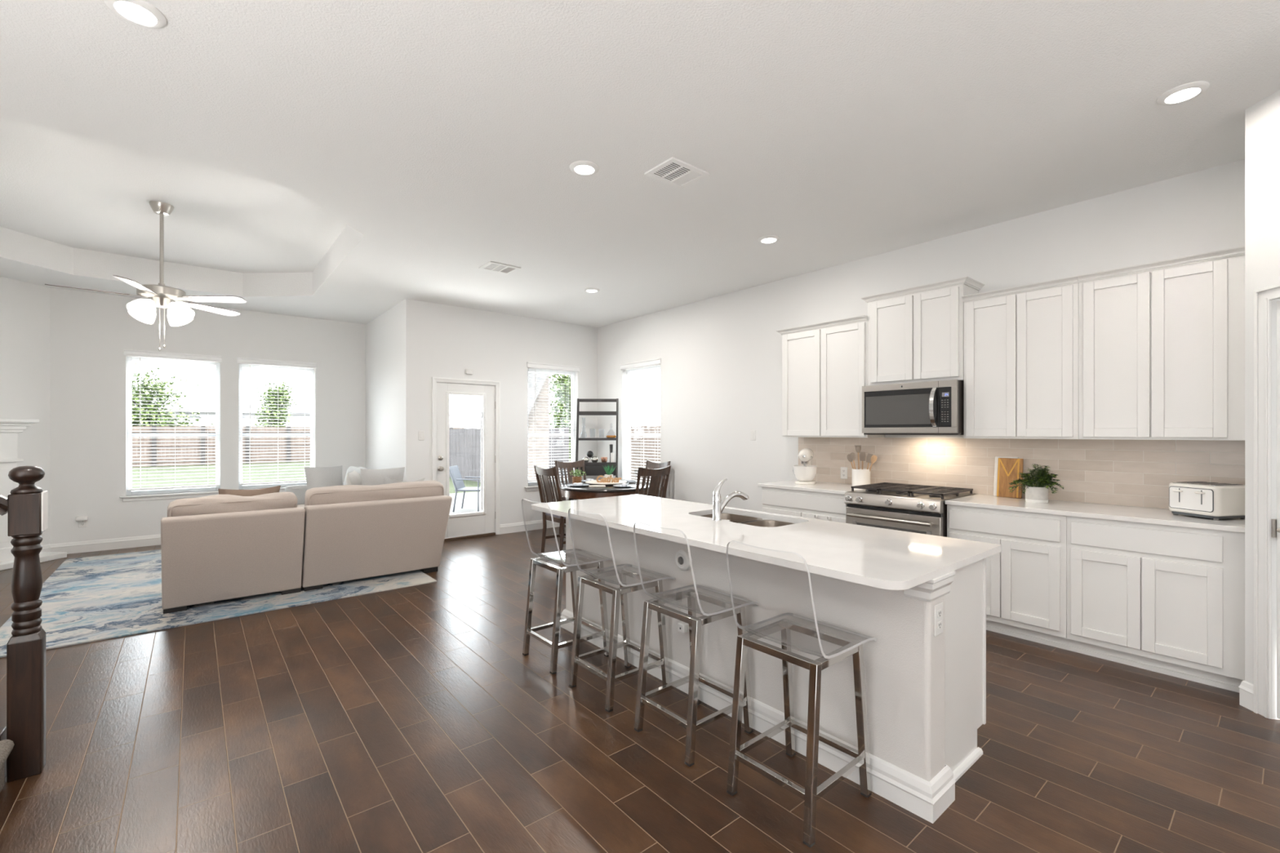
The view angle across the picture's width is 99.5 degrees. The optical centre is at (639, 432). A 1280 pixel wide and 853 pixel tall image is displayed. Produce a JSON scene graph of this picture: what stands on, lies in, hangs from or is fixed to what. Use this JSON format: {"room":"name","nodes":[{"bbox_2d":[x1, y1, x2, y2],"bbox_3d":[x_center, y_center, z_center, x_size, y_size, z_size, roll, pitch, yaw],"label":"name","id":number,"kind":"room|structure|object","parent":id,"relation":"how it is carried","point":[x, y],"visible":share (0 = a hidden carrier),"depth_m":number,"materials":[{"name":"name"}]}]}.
{"room":"open-plan kitchen","nodes":[
{"label":"open-plan kitchen","id":0,"kind":"room"},
{"bbox_2d":[0,276,49,545],"bbox_3d":[-6.954,-0.258,5.352,0.130,3.550,2.070,0,0,5],"label":"wall","id":1,"kind":"structure","parent":0,"point":[24,307],"depth_m":6.04,"materials":[{"name":"white paint"}]},
{"bbox_2d":[49,287,365,544],"bbox_3d":[-5.558,-0.258,7.357,3.581,3.550,0.130,0,0,-40],"label":"wall","id":2,"kind":"structure","parent":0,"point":[90,332],"depth_m":6.65,"materials":[{"name":"white paint"}]},
{"bbox_2d":[40,534,160,554],"bbox_3d":[-4.848,1.351,6.510,3.944,0.132,2.079,0,0,-40],"label":"baseboard","id":3,"kind":"structure","parent":2,"relation":"attached to","point":[153,540],"depth_m":6.52,"materials":[{"name":"white paint"}]},
{"bbox_2d":[119,356,220,502],"bbox_3d":[-5.982,-0.048,6.974,1.026,1.790,0.170,0,0,-40],"label":"window","id":4,"kind":"structure","parent":2,"relation":"attached to","point":[169,494],"depth_m":6.94,"materials":[{"name":"white plastic"}]},
{"bbox_2d":[123,349,222,490],"bbox_3d":[-5.965,-0.151,6.950,0.948,1.736,0.100,0,0,-40],"label":"window blind","id":5,"kind":"object","parent":2,"relation":"attached to","point":[175,356],"visible":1,"depth_m":6.95,"materials":[{"name":"white plastic"}]},
{"bbox_2d":[238,364,314,492],"bbox_3d":[-5.129,-0.048,7.678,1.011,1.790,0.170,0,0,-40],"label":"window","id":6,"kind":"structure","parent":2,"relation":"attached to","point":[311,434],"depth_m":7.63,"materials":[{"name":"white plastic"}]},
{"bbox_2d":[236,357,316,485],"bbox_3d":[-5.111,-0.151,7.654,0.933,1.736,0.100,0,0,-40],"label":"window blind","id":7,"kind":"object","parent":2,"relation":"attached to","point":[239,360],"visible":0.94,"depth_m":7.64,"materials":[{"name":"white plastic"}]},
{"bbox_2d":[365,301,403,469],"bbox_3d":[-3.612,-0.258,7.709,0.130,3.550,2.062,0,0,-40],"label":"wall","id":8,"kind":"structure","parent":0,"point":[384,333],"depth_m":7.55,"materials":[{"name":"white paint"}]},
{"bbox_2d":[403,298,597,524],"bbox_3d":[-1.792,-0.258,7.789,3.040,3.550,0.130,0,0,-40],"label":"wall","id":9,"kind":"structure","parent":0,"point":[440,340],"depth_m":7.59,"materials":[{"name":"white paint"}]},
{"bbox_2d":[436,382,495,541],"bbox_3d":[-2.347,0.385,7.295,0.854,2.075,0.186,0,0,-40],"label":"door","id":10,"kind":"structure","parent":9,"relation":"in","point":[476,524],"depth_m":7.32,"materials":[{"name":"white paint"}]},
{"bbox_2d":[431,377,500,534],"bbox_3d":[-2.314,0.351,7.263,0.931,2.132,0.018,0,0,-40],"label":"trim","id":11,"kind":"structure","parent":9,"relation":"attached to","point":[434,380],"depth_m":7.49,"materials":[{"name":"white paint"}]},
{"bbox_2d":[524,368,575,491],"bbox_3d":[-1.319,-0.048,8.146,0.967,1.790,0.170,0,0,-40],"label":"window","id":12,"kind":"structure","parent":9,"relation":"in","point":[531,486],"depth_m":8.29,"materials":[{"name":"white plastic"}]},
{"bbox_2d":[526,361,579,482],"bbox_3d":[-1.302,-0.151,8.122,0.889,1.736,0.100,0,0,-40],"label":"window blind","id":13,"kind":"object","parent":12,"relation":"attached to","point":[534,365],"visible":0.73,"depth_m":8.09,"materials":[{"name":"white plastic"}]},
{"bbox_2d":[500,520,565,533],"bbox_3d":[-0.151,1.351,6.676,1.663,0.132,3.675,0,0,-40],"label":"baseboard","id":14,"kind":"structure","parent":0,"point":[531,525],"depth_m":7.79,"materials":[{"name":"white paint"}]},
{"bbox_2d":[0,0,1279,327],"bbox_3d":[-0.731,-1.878,2.734,7.850,0.410,13.450,0,0,-40],"label":"ceiling","id":15,"kind":"structure","parent":0,"point":[348,161],"depth_m":3.07,"materials":[{"name":"white paint"}]},
{"bbox_2d":[103,0,167,28],"bbox_3d":[-1.996,-1.664,2.146,0.186,0.018,0.186,0,0,-40],"label":"recessed light","id":16,"kind":"object","parent":15,"relation":"in","point":[139,12],"visible":1,"depth_m":2.14,"materials":[{"name":"white paint"}]},
{"bbox_2d":[44,200,246,351],"bbox_3d":[-4.160,-1.329,4.630,1.251,1.263,1.312,0,0,-40],"label":"ceiling fan","id":17,"kind":"object","parent":15,"relation":"hanging from","point":[180,313],"visible":1,"depth_m":4.64,"materials":[{"name":"silver metal"}]},
{"bbox_2d":[479,261,520,274],"bbox_3d":[-1.418,-1.667,5.485,0.330,0.013,0.270,0,0,-40],"label":"ceiling vent","id":18,"kind":"object","parent":15,"relation":"in","point":[491,265],"visible":1,"depth_m":5.47,"materials":[{"name":"white metal"}]},
{"bbox_2d":[569,160,599,175],"bbox_3d":[-0.352,-1.664,3.423,0.186,0.018,0.186,0,0,-40],"label":"recessed light","id":19,"kind":"object","parent":15,"relation":"in","point":[579,167],"visible":1,"depth_m":3.40,"materials":[{"name":"white paint"}]},
{"bbox_2d":[644,156,710,189],"bbox_3d":[0.239,-1.667,3.490,0.330,0.013,0.270,0,0,-40],"label":"ceiling vent","id":20,"kind":"object","parent":15,"relation":"in","point":[673,171],"visible":1,"depth_m":3.48,"materials":[{"name":"white metal"}]},
{"bbox_2d":[757,235,779,244],"bbox_3d":[1.113,-1.664,4.682,0.186,0.018,0.186,0,0,-40],"label":"recessed light","id":21,"kind":"object","parent":15,"relation":"in","point":[767,239],"visible":1,"depth_m":4.65,"materials":[{"name":"white paint"}]},
{"bbox_2d":[1156,80,1209,105],"bbox_3d":[2.672,-1.664,2.669,0.186,0.018,0.186,0,0,-40],"label":"recessed light","id":22,"kind":"object","parent":15,"relation":"in","point":[1187,91],"visible":1,"depth_m":2.65,"materials":[{"name":"white paint"}]},
{"bbox_2d":[0,526,1279,852],"bbox_3d":[-0.725,1.477,2.727,7.850,0.120,13.430,0,0,-40],"label":"floor","id":23,"kind":"structure","parent":0,"point":[412,719],"depth_m":2.44,"materials":[{"name":"brown wood"}]},
{"bbox_2d":[0,726,13,792],"bbox_3d":[-3.014,0.746,1.177,2.044,1.342,1.150,0,0,-40],"label":"staircase","id":24,"kind":"structure","parent":23,"relation":"on","point":[6,746],"depth_m":2.14,"materials":[{"name":"beige carpet"}]},
{"bbox_2d":[0,466,48,782],"bbox_3d":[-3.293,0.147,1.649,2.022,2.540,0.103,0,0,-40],"label":"newel post","id":25,"kind":"object","parent":23,"relation":"on","point":[26,508],"visible":1,"depth_m":2.23,"materials":[{"name":"brown wood"}]},
{"bbox_2d":[0,417,66,570],"bbox_3d":[-6.741,0.634,5.317,0.300,1.566,1.720,0,0,6],"label":"fireplace","id":26,"kind":"object","parent":23,"relation":"on","point":[10,428],"visible":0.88,"depth_m":5.74,"materials":[{"name":"white paint"}]},
{"bbox_2d":[0,417,39,432],"bbox_3d":[-6.768,-0.076,5.319,0.245,0.146,1.280,0,0,6],"label":"mantel shelf","id":27,"kind":"object","parent":26,"relation":"attached to","point":[6,425],"depth_m":5.77,"materials":[{"name":"white paint"}]},
{"bbox_2d":[0,549,436,657],"bbox_3d":[-4.148,1.411,5.578,2.875,0.012,3.515,0,0,-40],"label":"area rug","id":28,"kind":"object","parent":23,"relation":"on","point":[88,599],"visible":0.56,"depth_m":4.58,"materials":[{"name":"blue carpet"}]},
{"bbox_2d":[160,491,305,613],"bbox_3d":[-3.565,0.959,4.756,0.922,0.892,1.145,0,0,-40],"label":"sofa section","id":29,"kind":"object","parent":28,"relation":"on","point":[215,548],"visible":1,"depth_m":4.38,"materials":[{"name":"beige fabric"}]},
{"bbox_2d":[167,491,297,517],"bbox_3d":[-3.390,0.728,4.545,0.865,0.430,0.279,0,0,-40],"label":"cushion","id":30,"kind":"object","parent":29,"relation":"on","point":[215,504],"depth_m":4.44,"materials":[{"name":"beige fabric"}]},
{"bbox_2d":[217,485,280,496],"bbox_3d":[-3.545,0.688,4.913,0.472,0.404,0.233,0,0,-40],"label":"throw pillow","id":31,"kind":"object","parent":29,"relation":"on","point":[275,489],"visible":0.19,"depth_m":4.83,"materials":[{"name":"brown fabric"}]},
{"bbox_2d":[284,466,396,508],"bbox_3d":[-3.669,0.935,6.715,1.020,0.963,2.010,0,0,-40],"label":"sofa section","id":32,"kind":"object","parent":28,"relation":"on","point":[300,491],"visible":0.03,"depth_m":7.13,"materials":[{"name":"beige fabric"}]},
{"bbox_2d":[303,465,342,489],"bbox_3d":[-4.110,0.663,7.079,0.187,0.449,0.472,0,0,35],"label":"throw pillow","id":33,"kind":"object","parent":32,"relation":"on","point":[316,477],"visible":0.55,"depth_m":7.02,"materials":[{"name":"grey fabric"}]},
{"bbox_2d":[346,469,361,484],"bbox_3d":[-3.358,0.682,6.433,0.203,0.465,0.473,0,0,-16],"label":"throw pillow","id":34,"kind":"object","parent":32,"relation":"on","point":[353,477],"visible":0.3,"depth_m":6.28,"materials":[{"name":"beige fabric"}]},
{"bbox_2d":[343,466,370,484],"bbox_3d":[-3.704,0.694,7.165,0.302,0.477,0.902,0,0,-40],"label":"cushion","id":35,"kind":"object","parent":32,"relation":"on","point":[351,468],"depth_m":7.22,"materials":[{"name":"grey fabric"}]},
{"bbox_2d":[360,466,404,485],"bbox_3d":[-2.934,0.643,6.168,0.468,0.494,0.173,0,0,-40],"label":"throw pillow","id":36,"kind":"object","parent":32,"relation":"on","point":[369,477],"visible":0.35,"depth_m":6.08,"materials":[{"name":"grey fabric"}]},
{"bbox_2d":[383,476,396,484],"bbox_3d":[-3.125,0.694,6.464,0.303,0.481,0.882,0,0,-40],"label":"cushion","id":37,"kind":"object","parent":32,"relation":"on","point":[386,481],"depth_m":6.13,"materials":[{"name":"grey fabric"}]},
{"bbox_2d":[301,480,452,591],"bbox_3d":[-2.717,0.954,5.455,1.252,0.925,1.145,0,0,-40],"label":"sofa section","id":38,"kind":"object","parent":28,"relation":"on","point":[351,532],"visible":0.93,"depth_m":5.05,"materials":[{"name":"beige fabric"}]},
{"bbox_2d":[304,480,444,506],"bbox_3d":[-2.535,0.709,5.253,1.220,0.435,0.276,0,0,-40],"label":"cushion","id":39,"kind":"object","parent":38,"relation":"on","point":[344,493],"depth_m":5.11,"materials":[{"name":"beige fabric"}]},
{"bbox_2d":[533,464,565,553],"bbox_3d":[-0.889,0.898,6.382,0.573,1.041,0.480,0,0,-40],"label":"dining chair","id":40,"kind":"object","parent":23,"relation":"on","point":[541,474],"visible":0.41,"depth_m":6.24,"materials":[{"name":"brown wood"}]},
{"bbox_2d":[521,498,615,674],"bbox_3d":[-0.468,0.916,3.453,0.486,1.002,0.384,0,0,-40],"label":"bar stool","id":41,"kind":"object","parent":23,"relation":"on","point":[571,567],"visible":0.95,"depth_m":3.42,"materials":[{"name":"clear plastic"}]},
{"bbox_2d":[554,459,586,533],"bbox_3d":[-0.811,0.898,7.336,0.480,1.041,0.573,0,0,-40],"label":"dining chair","id":42,"kind":"object","parent":23,"relation":"on","point":[569,466],"visible":0.16,"depth_m":7.49,"materials":[{"name":"brown wood"}]},
{"bbox_2d":[574,398,618,500],"bbox_3d":[-0.624,0.460,7.827,0.610,1.927,0.495,0,0,0],"label":"ladder shelf","id":43,"kind":"object","parent":23,"relation":"on","point":[592,468],"visible":0.64,"depth_m":7.87,"materials":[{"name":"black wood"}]},
{"bbox_2d":[560,481,649,501],"bbox_3d":[-0.425,1.035,6.804,1.206,0.767,1.206,0,0,-40],"label":"dining table","id":44,"kind":"object","parent":23,"relation":"on","point":[570,492],"visible":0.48,"depth_m":6.33,"materials":[{"name":"brown wood"}]},
{"bbox_2d":[569,469,586,483],"bbox_3d":[-0.797,0.557,6.886,0.206,0.190,0.220,0,0,-40],"label":"herb plant","id":45,"kind":"object","parent":44,"relation":"on","point":[577,479],"visible":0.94,"depth_m":6.85,"materials":[{"name":"green plant"}]},
{"bbox_2d":[585,480,626,484],"bbox_3d":[-0.428,0.634,6.840,0.524,0.036,0.524,0,0,-40],"label":"serving tray","id":46,"kind":"object","parent":44,"relation":"on","point":[593,482],"visible":0.79,"depth_m":6.66,"materials":[{"name":"white ceramic"}]},
{"bbox_2d":[596,475,621,482],"bbox_3d":[-0.384,0.576,6.737,0.316,0.090,0.028,0,0,0],"label":"word sign","id":47,"kind":"object","parent":46,"relation":"on","point":[606,479],"visible":0.96,"depth_m":6.72,"materials":[{"name":"brown wood"}]},
{"bbox_2d":[603,463,616,481],"bbox_3d":[-0.386,0.504,6.894,0.159,0.227,0.171,0,0,11],"label":"aloe plant","id":48,"kind":"object","parent":46,"relation":"on","point":[607,470],"visible":0.85,"depth_m":6.88,"materials":[{"name":"green plant"}]},
{"bbox_2d":[568,508,675,712],"bbox_3d":[-0.113,0.916,3.023,0.486,1.002,0.384,0,0,-40],"label":"bar stool","id":49,"kind":"object","parent":23,"relation":"on","point":[620,593],"visible":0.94,"depth_m":3.00,"materials":[{"name":"clear plastic"}]},
{"bbox_2d":[635,465,671,497],"bbox_3d":[0.002,0.898,6.317,0.480,1.041,0.573,0,0,-40],"label":"dining chair","id":50,"kind":"object","parent":23,"relation":"on","point":[653,473],"visible":0.25,"depth_m":6.12,"materials":[{"name":"brown wood"}]},
{"bbox_2d":[644,459,670,497],"bbox_3d":[0.045,0.898,7.204,0.573,1.041,0.480,0,0,-40],"label":"dining chair","id":51,"kind":"object","parent":23,"relation":"on","point":[649,464],"visible":0.12,"depth_m":7.36,"materials":[{"name":"brown wood"}]},
{"bbox_2d":[633,521,758,767],"bbox_3d":[0.256,0.916,2.576,0.486,1.002,0.384,0,0,-40],"label":"bar stool","id":52,"kind":"object","parent":23,"relation":"on","point":[694,678],"visible":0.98,"depth_m":2.54,"materials":[{"name":"clear plastic"}]},
{"bbox_2d":[560,513,986,823],"bbox_3d":[0.512,0.975,3.180,0.708,0.884,2.584,0,0,-40],"label":"kitchen island","id":53,"kind":"object","parent":23,"relation":"on","point":[926,693],"visible":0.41,"depth_m":2.32,"materials":[{"name":"white paint"}]},
{"bbox_2d":[675,549,691,570],"bbox_3d":[0.234,0.702,2.980,0.028,0.116,0.116,0,0,-40],"label":"wall speaker","id":54,"kind":"object","parent":53,"relation":"attached to","point":[682,557],"visible":0.98,"depth_m":2.96,"materials":[{"name":"white plastic"}]},
{"bbox_2d":[680,608,688,632],"bbox_3d":[0.251,1.032,2.975,0.008,0.116,0.072,0,0,-40],"label":"wall outlet","id":55,"kind":"object","parent":53,"relation":"attached to","point":[686,611],"visible":0.16,"depth_m":2.97,"materials":[{"name":"white plastic"}]},
{"bbox_2d":[677,622,687,633],"bbox_3d":[0.232,1.065,2.960,0.036,0.052,0.052,0,0,-40],"label":"plug adapter","id":56,"kind":"object","parent":55,"relation":"attached to","point":[682,626],"visible":1,"depth_m":2.94,"materials":[{"name":"white plastic"}]},
{"bbox_2d":[531,494,1001,590],"bbox_3d":[0.420,0.518,3.115,0.989,0.030,2.590,0,0,-40],"label":"island countertop","id":57,"kind":"structure","parent":53,"relation":"on","point":[883,558],"depth_m":2.56,"materials":[{"name":"white stone"}]},
{"bbox_2d":[711,478,748,520],"bbox_3d":[0.529,0.384,3.165,0.250,0.238,0.054,0,0,-28],"label":"faucet","id":58,"kind":"object","parent":57,"relation":"on","point":[717,507],"visible":1,"depth_m":3.11,"materials":[{"name":"silver metal"}]},
{"bbox_2d":[701,512,795,527],"bbox_3d":[0.619,0.625,3.235,0.440,0.184,0.725,0,0,-40],"label":"sink","id":59,"kind":"object","parent":57,"relation":"in","point":[742,519],"visible":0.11,"depth_m":3.33,"materials":[{"name":"silver metal"}]},
{"bbox_2d":[933,602,942,636],"bbox_3d":[1.125,0.702,2.039,0.072,0.116,0.008,0,0,-40],"label":"wall outlet","id":60,"kind":"object","parent":53,"relation":"attached to","point":[938,609],"visible":1,"depth_m":2.03,"materials":[{"name":"white plastic"}]},
{"bbox_2d":[726,540,876,848],"bbox_3d":[0.624,0.916,2.128,0.486,1.002,0.384,0,0,-40],"label":"bar stool","id":61,"kind":"object","parent":23,"relation":"on","point":[811,793],"visible":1,"depth_m":2.10,"materials":[{"name":"silver metal"}]},
{"bbox_2d":[762,487,847,523],"bbox_3d":[1.728,0.975,5.188,0.652,0.884,0.924,0,0,-40],"label":"base cabinet","id":62,"kind":"object","parent":23,"relation":"on","point":[810,504],"visible":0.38,"depth_m":4.96,"materials":[{"name":"white paint"}]},
{"bbox_2d":[757,480,862,494],"bbox_3d":[1.716,0.518,5.197,0.642,0.030,0.958,0,0,-40],"label":"countertop","id":63,"kind":"structure","parent":62,"relation":"on","point":[820,486],"depth_m":5.10,"materials":[{"name":"white stone"}]},
{"bbox_2d":[792,448,817,484],"bbox_3d":[1.634,0.328,5.377,0.227,0.349,0.343,0,0,13],"label":"stand mixer","id":64,"kind":"object","parent":63,"relation":"on","point":[805,473],"visible":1,"depth_m":5.25,"materials":[{"name":"white metal"}]},
{"bbox_2d":[792,465,817,481],"bbox_3d":[1.621,0.399,5.321,0.227,0.148,0.228,0,0,2],"label":"mixing bowl","id":65,"kind":"object","parent":64,"relation":"on","point":[802,473],"depth_m":5.24,"materials":[{"name":"white ceramic"}]},
{"bbox_2d":[852,468,870,486],"bbox_3d":[2.059,0.420,5.048,0.158,0.165,0.157,0,0,-40],"label":"utensil crock","id":66,"kind":"object","parent":63,"relation":"on","point":[860,477],"visible":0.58,"depth_m":4.98,"materials":[{"name":"white ceramic"}]},
{"bbox_2d":[844,482,975,537],"bbox_3d":[2.219,0.922,4.490,0.753,0.930,0.761,0,0,-40],"label":"gas range","id":67,"kind":"object","parent":23,"relation":"on","point":[910,508],"visible":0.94,"depth_m":4.28,"materials":[{"name":"grey metal"}]},
{"bbox_2d":[946,504,1069,650],"bbox_3d":[2.750,0.975,3.958,0.639,0.884,0.718,0,0,-40],"label":"base cabinet","id":68,"kind":"object","parent":23,"relation":"on","point":[1026,581],"visible":0.74,"depth_m":3.67,"materials":[{"name":"white paint"}]},
{"bbox_2d":[1066,515,1244,693],"bbox_3d":[3.248,0.975,3.354,0.639,0.884,0.845,0,0,-40],"label":"base cabinet","id":69,"kind":"object","parent":23,"relation":"on","point":[1168,600],"visible":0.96,"depth_m":3.15,"materials":[{"name":"white paint"}]},
{"bbox_2d":[944,493,1244,533],"bbox_3d":[3.011,0.518,3.627,0.642,0.030,1.567,0,0,-40],"label":"countertop","id":70,"kind":"structure","parent":69,"relation":"on","point":[1165,517],"depth_m":3.50,"materials":[{"name":"white stone"}]},
{"bbox_2d":[993,456,1018,496],"bbox_3d":[2.870,0.346,4.250,0.050,0.313,0.158,0,0,-40],"label":"marble board","id":71,"kind":"object","parent":70,"relation":"on","point":[996,457],"visible":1,"depth_m":4.30,"materials":[{"name":"white stone"}]},
{"bbox_2d":[996,457,1023,498],"bbox_3d":[2.872,0.351,4.208,0.054,0.304,0.166,0,0,-40],"label":"wooden board","id":72,"kind":"object","parent":70,"relation":"on","point":[1008,468],"visible":1,"depth_m":4.21,"materials":[{"name":"brown wood"}]},
{"bbox_2d":[1008,463,1063,502],"bbox_3d":[2.861,0.366,3.938,0.309,0.273,0.347,0,0,-40],"label":"potted plant","id":73,"kind":"object","parent":70,"relation":"on","point":[1037,493],"visible":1,"depth_m":3.90,"materials":[{"name":"green plant"}]},
{"bbox_2d":[1168,481,1244,520],"bbox_3d":[3.376,0.403,3.230,0.300,0.201,0.256,0,0,-11],"label":"toaster","id":74,"kind":"object","parent":70,"relation":"on","point":[1217,501],"visible":0.9,"depth_m":3.13,"materials":[{"name":"white metal"}]},
{"bbox_2d":[597,159,1244,511],"bbox_3d":[1.615,-0.258,5.942,0.130,3.550,7.055,0,0,-40],"label":"wall","id":75,"kind":"structure","parent":0,"point":[721,356],"depth_m":5.88,"materials":[{"name":"white paint"}]},
{"bbox_2d":[626,364,660,493],"bbox_3d":[0.039,-0.048,7.815,0.170,1.790,0.970,0,0,-40],"label":"window","id":76,"kind":"structure","parent":75,"relation":"in","point":[628,398],"depth_m":8.14,"materials":[{"name":"white plastic"}]},
{"bbox_2d":[619,358,661,483],"bbox_3d":[0.017,-0.151,7.795,0.100,1.736,0.892,0,0,-40],"label":"window blind","id":77,"kind":"object","parent":76,"relation":"attached to","point":[658,361],"visible":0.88,"depth_m":7.83,"materials":[{"name":"white plastic"}]},
{"bbox_2d":[775,315,884,437],"bbox_3d":[1.832,-0.499,5.288,0.366,1.088,0.957,0,0,-40],"label":"upper cabinet","id":78,"kind":"object","parent":75,"relation":"attached to","point":[824,365],"visible":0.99,"depth_m":5.14,"materials":[{"name":"white paint"}]},
{"bbox_2d":[860,276,984,386],"bbox_3d":[2.383,-0.808,4.619,0.366,0.790,0.868,0,0,-40],"label":"upper cabinet","id":79,"kind":"object","parent":75,"relation":"attached to","point":[916,334],"visible":0.97,"depth_m":4.47,"materials":[{"name":"white paint"}]},
{"bbox_2d":[862,379,964,435],"bbox_3d":[2.328,-0.196,4.578,0.494,0.427,0.769,0,0,-40],"label":"microwave","id":80,"kind":"object","parent":79,"relation":"attached to","point":[929,407],"visible":0.99,"depth_m":4.42,"materials":[{"name":"grey metal"}]},
{"bbox_2d":[961,275,1078,439],"bbox_3d":[2.858,-0.506,4.043,0.366,1.103,0.711,0,0,-40],"label":"upper cabinet","id":81,"kind":"object","parent":75,"relation":"attached to","point":[1021,342],"visible":0.99,"depth_m":3.91,"materials":[{"name":"white paint"}]},
{"bbox_2d":[798,437,1244,509],"bbox_3d":[2.723,0.274,4.488,0.010,0.458,3.274,0,0,-40],"label":"backsplash","id":82,"kind":"structure","parent":75,"relation":"attached to","point":[1126,473],"depth_m":4.00,"materials":[{"name":"beige tile"}]},
{"bbox_2d":[840,466,847,479],"bbox_3d":[2.009,0.397,5.340,0.008,0.116,0.072,0,0,-40],"label":"wall outlet","id":83,"kind":"object","parent":82,"relation":"attached to","point":[843,469],"visible":1,"depth_m":5.33,"materials":[{"name":"white plastic"}]},
{"bbox_2d":[1076,245,1244,440],"bbox_3d":[3.354,-0.506,3.442,0.366,1.103,0.845,0,0,-40],"label":"upper cabinet","id":84,"kind":"object","parent":75,"relation":"attached to","point":[1162,344],"visible":0.95,"depth_m":3.34,"materials":[{"name":"white paint"}]},
{"bbox_2d":[1244,89,1279,719],"bbox_3d":[3.246,-0.258,2.432,0.500,3.550,1.874,0,0,23],"label":"wall","id":85,"kind":"structure","parent":0,"point":[1262,119],"depth_m":2.75,"materials":[{"name":"white paint"}]},
{"bbox_2d":[1238,680,1253,711],"bbox_3d":[3.164,1.351,2.782,0.097,0.132,0.079,0,0,5],"label":"baseboard","id":86,"kind":"structure","parent":85,"relation":"attached to","point":[1246,688],"depth_m":2.79,"materials":[{"name":"white paint"}]},
{"bbox_2d":[1253,283,1279,719],"bbox_3d":[3.076,0.347,2.300,0.020,2.140,0.898,0,0,6],"label":"trim","id":87,"kind":"structure","parent":85,"relation":"attached to","point":[1263,296],"depth_m":2.71,"materials":[{"name":"white paint"}]},
{"bbox_2d":[1271,300,1279,719],"bbox_3d":[3.090,0.378,2.303,0.094,2.054,0.758,0,0,6],"label":"door","id":88,"kind":"structure","parent":85,"relation":"in","point":[1275,522],"depth_m":2.66,"materials":[{"name":"white paint"}]},
{"label":"outside","id":89,"kind":"structure","parent":0,"visible":0},
{"bbox_2d":[132,446,570,493],"bbox_3d":[-15.902,1.567,19.291,120.000,0.001,130.000,0,0,-39],"label":"lawn","id":90,"kind":"structure","parent":89,"point":[201,468],"depth_m":19.84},
{"bbox_2d":[132,362,213,457],"bbox_3d":[-24.298,-1.082,26.818,5.158,5.307,5.107,0,0,-29],"label":"tree","id":91,"kind":"object","parent":90,"relation":"on","point":[147,398],"visible":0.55,"depth_m":26.40,"materials":[{"name":"green plant"}]},
{"bbox_2d":[132,391,245,457],"bbox_3d":[-35.391,-0.683,38.216,11.800,4.500,9.800,0,0,-40],"label":"house","id":92,"kind":"structure","parent":90,"relation":"on","point":[206,409],"depth_m":37.16,"materials":[{"name":"grey"}]},
{"bbox_2d":[250,369,297,440],"bbox_3d":[-20.528,-0.954,30.377,2.306,5.046,2.424,0,0,-29],"label":"tree","id":93,"kind":"object","parent":90,"relation":"on","point":[284,393],"visible":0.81,"depth_m":30.27,"materials":[{"name":"green plant"}]},
{"bbox_2d":[242,386,310,452],"bbox_3d":[-29.562,-1.333,50.797,13.800,5.800,10.800,0,0,-40],"label":"house","id":94,"kind":"structure","parent":90,"relation":"on","point":[302,400],"depth_m":45.27,"materials":[{"name":"grey"}]},
{"bbox_2d":[132,426,464,466],"bbox_3d":[-22.524,0.622,25.081,30.098,1.890,0.175,0,0,-42],"label":"fence","id":95,"kind":"object","parent":90,"relation":"on","point":[162,448],"visible":0.36,"depth_m":26.50,"materials":[{"name":"brown wood"}]},
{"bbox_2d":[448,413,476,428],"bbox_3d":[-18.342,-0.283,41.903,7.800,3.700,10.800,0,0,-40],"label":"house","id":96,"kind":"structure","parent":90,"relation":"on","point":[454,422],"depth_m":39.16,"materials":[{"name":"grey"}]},
{"bbox_2d":[448,491,483,514],"bbox_3d":[-3.317,1.542,10.627,4.000,0.050,6.180,0,0,-40],"label":"patio","id":97,"kind":"structure","parent":90,"relation":"on","point":[470,501],"depth_m":11.65,"materials":[{"name":"concrete"}]},
{"bbox_2d":[448,465,483,511],"bbox_3d":[-3.378,1.086,10.619,0.615,0.868,0.548,0,0,0],"label":"patio chair","id":98,"kind":"object","parent":97,"relation":"on","point":[459,485],"visible":0.77,"depth_m":10.47,"materials":[{"name":"grey"}]},
{"bbox_2d":[528,373,549,479],"bbox_3d":[-1.947,-0.008,9.735,0.480,3.150,0.400,0,0,-40],"label":"brick column","id":99,"kind":"structure","parent":97,"relation":"on","point":[545,416],"depth_m":9.62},
{"bbox_2d":[448,426,568,482],"bbox_3d":[-8.816,0.711,21.690,0.024,1.712,22.288,0,0,-40],"label":"fence","id":100,"kind":"object","parent":90,"relation":"on","point":[464,444],"visible":0.13,"depth_m":17.59,"materials":[{"name":"grey wood"}]},
{"bbox_2d":[549,373,571,462],"bbox_3d":[-2.538,-0.756,18.945,2.016,4.953,2.331,0,0,-3],"label":"tree","id":101,"kind":"object","parent":90,"relation":"on","point":[567,405],"visible":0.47,"depth_m":18.54,"materials":[{"name":"green plant"}]},
{"bbox_2d":[630,425,660,481],"bbox_3d":[1.699,0.706,9.878,0.024,1.722,9.082,0,0,-40],"label":"fence","id":102,"kind":"object","parent":90,"relation":"on","point":[657,439],"visible":0.04,"depth_m":11.85,"materials":[{"name":"brown wood"}]},
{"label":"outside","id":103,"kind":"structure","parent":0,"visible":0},
{"bbox_2d":[528,371,548,414],"bbox_3d":[-1.806,-0.858,9.462,0.650,1.650,0.100,0,0,-40],"label":"roof","id":104,"kind":"structure","parent":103,"point":[531,390],"depth_m":9.38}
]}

